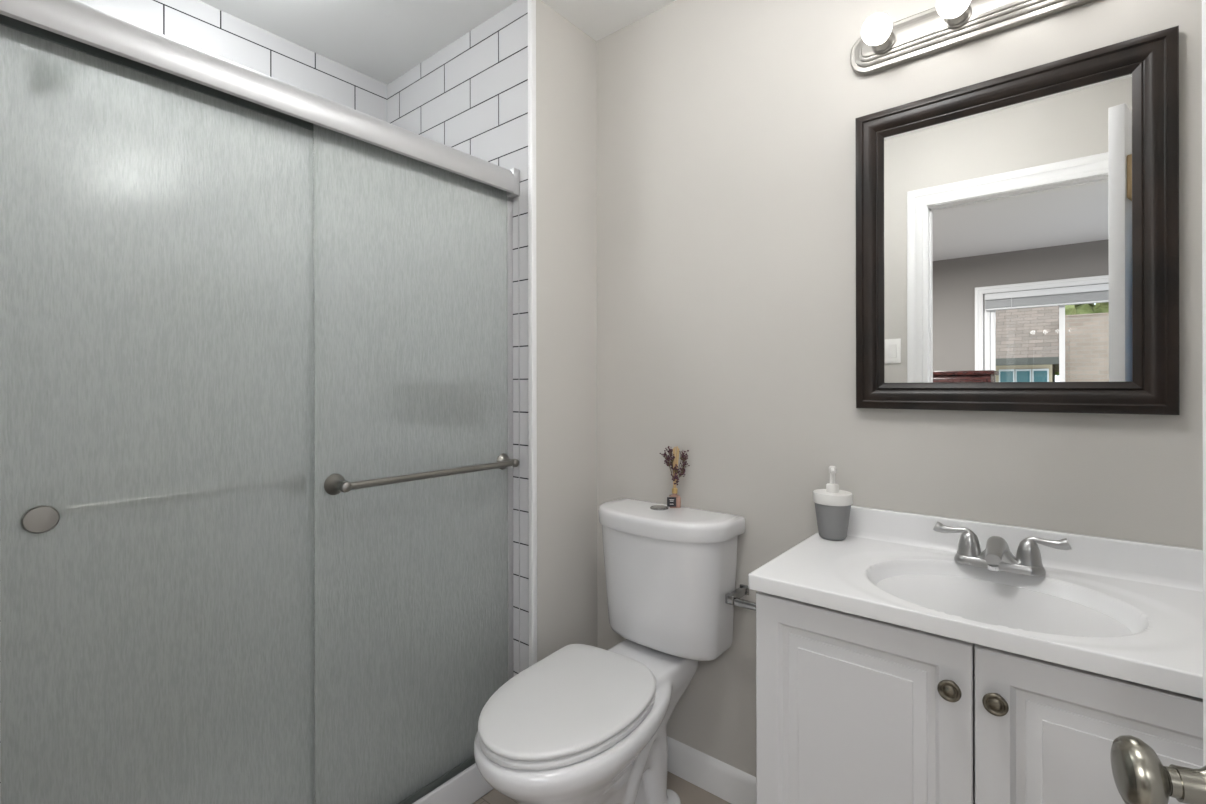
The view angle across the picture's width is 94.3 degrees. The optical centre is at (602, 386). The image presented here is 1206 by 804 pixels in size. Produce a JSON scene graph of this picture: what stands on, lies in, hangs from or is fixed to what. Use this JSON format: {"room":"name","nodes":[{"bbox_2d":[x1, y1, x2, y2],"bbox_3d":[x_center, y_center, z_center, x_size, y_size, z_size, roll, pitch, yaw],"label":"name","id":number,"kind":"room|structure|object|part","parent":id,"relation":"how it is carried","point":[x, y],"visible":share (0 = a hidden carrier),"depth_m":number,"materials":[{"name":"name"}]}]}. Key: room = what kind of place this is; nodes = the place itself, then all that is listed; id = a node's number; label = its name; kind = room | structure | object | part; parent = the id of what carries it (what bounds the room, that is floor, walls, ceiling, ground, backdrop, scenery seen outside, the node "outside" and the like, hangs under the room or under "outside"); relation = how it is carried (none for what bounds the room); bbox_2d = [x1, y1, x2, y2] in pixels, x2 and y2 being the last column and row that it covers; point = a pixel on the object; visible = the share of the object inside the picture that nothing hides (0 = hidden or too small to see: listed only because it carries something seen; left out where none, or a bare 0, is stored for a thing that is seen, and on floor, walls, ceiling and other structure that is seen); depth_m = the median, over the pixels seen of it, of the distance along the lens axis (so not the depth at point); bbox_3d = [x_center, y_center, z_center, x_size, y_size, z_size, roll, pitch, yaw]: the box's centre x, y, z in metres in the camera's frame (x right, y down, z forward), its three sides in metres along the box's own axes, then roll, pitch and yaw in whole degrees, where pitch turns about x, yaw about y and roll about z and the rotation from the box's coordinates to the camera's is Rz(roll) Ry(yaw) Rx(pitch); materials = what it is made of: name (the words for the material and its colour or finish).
{"room":"bathroom","nodes":[
{"label":"bathroom","id":0,"kind":"room"},
{"bbox_2d":[76,0,386,121],"bbox_3d":[-1.294,0.004,1.816,0.100,2.440,1.221,0,0,39],"label":"wall","id":1,"kind":"structure","parent":0,"point":[195,23],"depth_m":1.88,"materials":[{"name":"white tile"}]},
{"bbox_2d":[199,0,675,83],"bbox_3d":[-0.144,-1.268,1.145,2.734,0.100,1.640,0,0,39],"label":"ceiling","id":2,"kind":"structure","parent":0,"point":[381,40],"depth_m":1.87,"materials":[{"name":"white paint"}]},
{"bbox_2d":[387,0,597,676],"bbox_3d":[-0.452,0.003,2.188,0.934,2.440,0.419,0,0,39],"label":"wall","id":3,"kind":"structure","parent":0,"point":[566,100],"depth_m":1.84,"materials":[{"name":"grey paint"}]},
{"bbox_2d":[0,0,519,803],"bbox_3d":[-0.679,0.212,1.315,0.096,1.785,1.219,0,0,39],"label":"shower door frame","id":4,"kind":"object","parent":3,"relation":"attached to","point":[73,19],"visible":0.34,"depth_m":1.23,"materials":[{"name":"grey metal"}]},
{"bbox_2d":[0,14,313,803],"bbox_3d":[-0.867,0.224,1.154,0.079,1.744,0.517,0,0,39],"label":"sliding shower door","id":5,"kind":"structure","parent":4,"relation":"attached to","point":[157,360],"depth_m":1.09,"materials":[{"name":"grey glass"}]},
{"bbox_3d":[-0.688,-0.638,1.305,0.094,0.078,1.193,0,0,39],"label":"header rail","id":6,"kind":"part","parent":4,"relation":"part of","materials":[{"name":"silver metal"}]},
{"bbox_2d":[313,124,518,803],"bbox_3d":[-0.461,0.223,1.518,0.075,1.744,0.594,0,0,39],"label":"sliding shower door","id":7,"kind":"structure","parent":4,"relation":"attached to","point":[412,461],"depth_m":1.48,"materials":[{"name":"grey glass"}]},
{"bbox_2d":[528,0,536,666],"bbox_3d":[-0.218,0.003,1.731,0.018,2.439,0.020,0,0,39],"label":"trim","id":8,"kind":"structure","parent":3,"relation":"attached to","point":[532,326],"depth_m":1.72,"materials":[{"name":"white paint"}]},
{"bbox_2d":[473,771,730,803],"bbox_3d":[0.056,1.272,0.844,1.850,0.100,1.660,0,0,39],"label":"floor","id":9,"kind":"structure","parent":0,"point":[689,793],"depth_m":1.67,"materials":[{"name":"beige tile"}]},
{"bbox_2d":[412,763,493,803],"bbox_3d":[-0.692,1.164,1.327,0.100,0.118,1.217,0,0,39],"label":"shower curb","id":10,"kind":"object","parent":9,"relation":"on","point":[468,786],"depth_m":1.60,"materials":[{"name":"white ceramic"}]},
{"bbox_2d":[474,498,744,803],"bbox_3d":[0.004,0.794,1.467,0.444,0.855,0.742,0,0,39],"label":"toilet","id":11,"kind":"object","parent":9,"relation":"on","point":[582,724],"visible":1,"depth_m":1.52,"materials":[{"name":"white ceramic"}]},
{"bbox_3d":[-0.088,0.797,1.399,0.370,0.017,0.502,0,0,39],"label":"seat","id":12,"kind":"part","parent":11,"relation":"part of","materials":[{"name":"white plastic"}]},
{"bbox_3d":[-0.088,0.776,1.399,0.372,0.020,0.504,0,0,39],"label":"seat lid","id":13,"kind":"part","parent":11,"relation":"part of","materials":[{"name":"white plastic"}]},
{"bbox_3d":[-0.016,1.003,1.467,0.378,0.437,0.715,0,0,39],"label":"bowl","id":14,"kind":"part","parent":11,"relation":"part of","materials":[{"name":"white ceramic"}]},
{"bbox_3d":[0.167,0.596,1.667,0.410,0.344,0.200,0,0,39],"label":"tank","id":15,"kind":"part","parent":11,"relation":"part of","materials":[{"name":"white ceramic"}]},
{"bbox_3d":[0.168,0.398,1.669,0.444,0.052,0.221,0,0,39],"label":"tank lid","id":16,"kind":"part","parent":11,"relation":"part of","materials":[{"name":"white ceramic"}]},
{"bbox_2d":[659,446,689,507],"bbox_3d":[0.220,0.277,1.720,0.092,0.188,0.041,0,0,1],"label":"reed diffuser","id":17,"kind":"object","parent":11,"relation":"on","point":[674,500],"visible":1,"depth_m":1.72,"materials":[{"name":"beige"}]},
{"bbox_2d":[669,493,680,507],"bbox_3d":[0.221,0.350,1.722,0.033,0.042,0.033,0,0,1],"label":"bottle","id":18,"kind":"object","parent":17,"relation":"attached to","point":[674,499],"depth_m":1.70,"materials":[{"name":"pink"}]},
{"bbox_2d":[756,591,1202,803],"bbox_3d":[0.731,0.814,1.059,0.750,0.814,0.468,0,0,39],"label":"vanity cabinet","id":19,"kind":"object","parent":9,"relation":"on","point":[851,708],"visible":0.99,"depth_m":0.95,"materials":[{"name":"white wood"}]},
{"bbox_3d":[0.459,0.778,1.025,0.368,0.716,0.018,0,0,39],"label":"door","id":20,"kind":"part","parent":19,"relation":"part of","materials":[{"name":"white wood"}]},
{"bbox_3d":[0.564,0.492,0.910,0.034,0.034,0.026,0,0,39],"label":"knob","id":21,"kind":"part","parent":19,"relation":"part of","materials":[{"name":"grey metal"}]},
{"bbox_2d":[748,505,1202,698],"bbox_3d":[0.733,0.410,1.061,0.766,0.210,0.460,0,0,39],"label":"countertop","id":22,"kind":"structure","parent":19,"relation":"on","point":[1128,610],"depth_m":1.06,"materials":[{"name":"white stone"}]},
{"bbox_2d":[813,466,852,540],"bbox_3d":[0.570,0.287,1.389,0.091,0.178,0.091,0,0,19],"label":"soap dispenser","id":23,"kind":"object","parent":22,"relation":"on","point":[832,504],"visible":1,"depth_m":1.36,"materials":[{"name":"grey plastic"}]},
{"bbox_2d":[814,502,850,540],"bbox_3d":[0.570,0.332,1.389,0.085,0.088,0.085,0,0,19],"label":"cup","id":24,"kind":"object","parent":23,"relation":"attached to","point":[832,517],"depth_m":1.36,"materials":[{"name":"grey plastic"}]},
{"bbox_2d":[933,521,1071,575],"bbox_3d":[0.795,0.337,1.132,0.236,0.078,0.146,0,0,39],"label":"bathroom faucet","id":25,"kind":"object","parent":22,"relation":"on","point":[997,556],"visible":1,"depth_m":1.13,"materials":[{"name":"silver metal"}]},
{"bbox_3d":[0.768,0.329,1.214,0.090,0.062,0.045,0,0,39],"label":"handle","id":26,"kind":"part","parent":25,"relation":"part of","materials":[{"name":"silver metal"}]},
{"bbox_3d":[0.794,0.336,1.131,0.074,0.062,0.142,0,0,39],"label":"spout","id":27,"kind":"part","parent":25,"relation":"part of","materials":[{"name":"silver metal"}]},
{"bbox_3d":[0.824,0.368,1.168,0.156,0.016,0.054,0,0,39],"label":"plate","id":28,"kind":"part","parent":25,"relation":"part of","materials":[{"name":"silver metal"}]},
{"bbox_3d":[0.881,0.329,1.121,0.090,0.062,0.045,0,0,39],"label":"handle","id":29,"kind":"part","parent":25,"relation":"part of","materials":[{"name":"silver metal"}]},
{"bbox_3d":[0.611,0.491,0.871,0.034,0.034,0.026,0,0,39],"label":"knob","id":30,"kind":"part","parent":19,"relation":"part of","materials":[{"name":"grey metal"}]},
{"bbox_3d":[0.749,0.777,0.788,0.376,0.716,0.018,0,0,39],"label":"door","id":31,"kind":"part","parent":19,"relation":"part of","materials":[{"name":"white wood"}]},
{"bbox_2d":[596,0,1202,776],"bbox_3d":[0.708,0.000,1.446,1.800,2.440,0.100,0,0,39],"label":"wall","id":32,"kind":"structure","parent":0,"point":[726,139],"depth_m":1.55,"materials":[{"name":"grey paint"}]},
{"bbox_2d":[667,736,755,803],"bbox_3d":[0.287,1.171,1.718,0.774,0.101,0.013,0,0,39],"label":"baseboard","id":33,"kind":"structure","parent":32,"relation":"attached to","point":[733,785],"depth_m":1.68,"materials":[{"name":"white paint"}]},
{"bbox_2d":[725,584,755,610],"bbox_3d":[0.432,0.589,1.541,0.164,0.028,0.102,0,0,39],"label":"toilet paper holder","id":34,"kind":"object","parent":32,"relation":"attached to","point":[733,598],"visible":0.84,"depth_m":1.54,"materials":[{"name":"silver metal"}]},
{"bbox_3d":[0.384,0.589,1.589,0.020,0.020,0.074,0,0,39],"label":"post","id":35,"kind":"part","parent":34,"relation":"part of","materials":[{"name":"silver metal"}]},
{"bbox_3d":[0.409,0.589,1.620,0.028,0.028,0.008,0,0,39],"label":"wall plate","id":36,"kind":"part","parent":34,"relation":"part of","materials":[{"name":"silver metal"}]},
{"bbox_2d":[850,0,1096,75],"bbox_3d":[0.832,-0.835,1.194,0.606,0.102,0.130,0,0,39],"label":"vanity light","id":37,"kind":"object","parent":32,"relation":"attached to","point":[883,44],"visible":1,"depth_m":1.28,"materials":[{"name":"silver metal"}]},
{"bbox_3d":[0.640,-0.835,1.310,0.065,0.065,0.067,0,0,39],"label":"bulb","id":38,"kind":"part","parent":37,"relation":"part of","materials":[{"name":"white glass"}]},
{"bbox_2d":[871,31,894,53],"bbox_3d":[0.671,-0.835,1.348,0.053,0.053,0.030,0,0,39],"label":"socket","id":39,"kind":"object","parent":37,"relation":"attached to","point":[888,46],"depth_m":1.35,"materials":[{"name":"silver metal"}]},
{"bbox_3d":[0.760,-0.835,1.212,0.065,0.065,0.067,0,0,39],"label":"bulb","id":40,"kind":"part","parent":37,"relation":"part of","materials":[{"name":"white glass"}]},
{"bbox_2d":[944,5,971,27],"bbox_3d":[0.791,-0.835,1.250,0.053,0.053,0.030,0,0,39],"label":"socket","id":41,"kind":"object","parent":37,"relation":"attached to","point":[964,20],"depth_m":1.25,"materials":[{"name":"silver metal"}]},
{"bbox_2d":[855,25,1179,414],"bbox_3d":[0.863,-0.311,1.235,0.572,0.731,0.028,0,0,39],"label":"wall mirror","id":42,"kind":"object","parent":32,"relation":"attached to","point":[1017,233],"visible":1,"depth_m":1.20,"materials":[{"name":"brown wood"}]},
{"bbox_2d":[884,74,1131,382],"bbox_3d":[0.866,-0.311,1.240,0.456,0.615,0.005,0,0,39],"label":"mirror glass","id":43,"kind":"object","parent":42,"relation":"attached to","point":[1008,218],"depth_m":1.21,"materials":[{"name":"silver mirror"}]},
{"bbox_3d":[-0.344,0.002,0.175,1.820,2.440,0.120,0,0,39],"label":"wall","id":44,"kind":"structure","parent":0,"visible":0},
{"bbox_2d":[1110,0,1205,803],"bbox_3d":[0.443,0.199,0.165,0.211,2.020,0.851,0,0,24],"label":"door","id":45,"kind":"structure","parent":44,"relation":"in","point":[1139,775],"depth_m":0.53,"materials":[{"name":"white paint"}]},
{"bbox_3d":[0.512,0.371,0.533,0.035,0.066,0.066,0,0,24],"label":"knob","id":46,"kind":"part","parent":45,"relation":"part of","materials":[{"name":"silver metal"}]}
]}

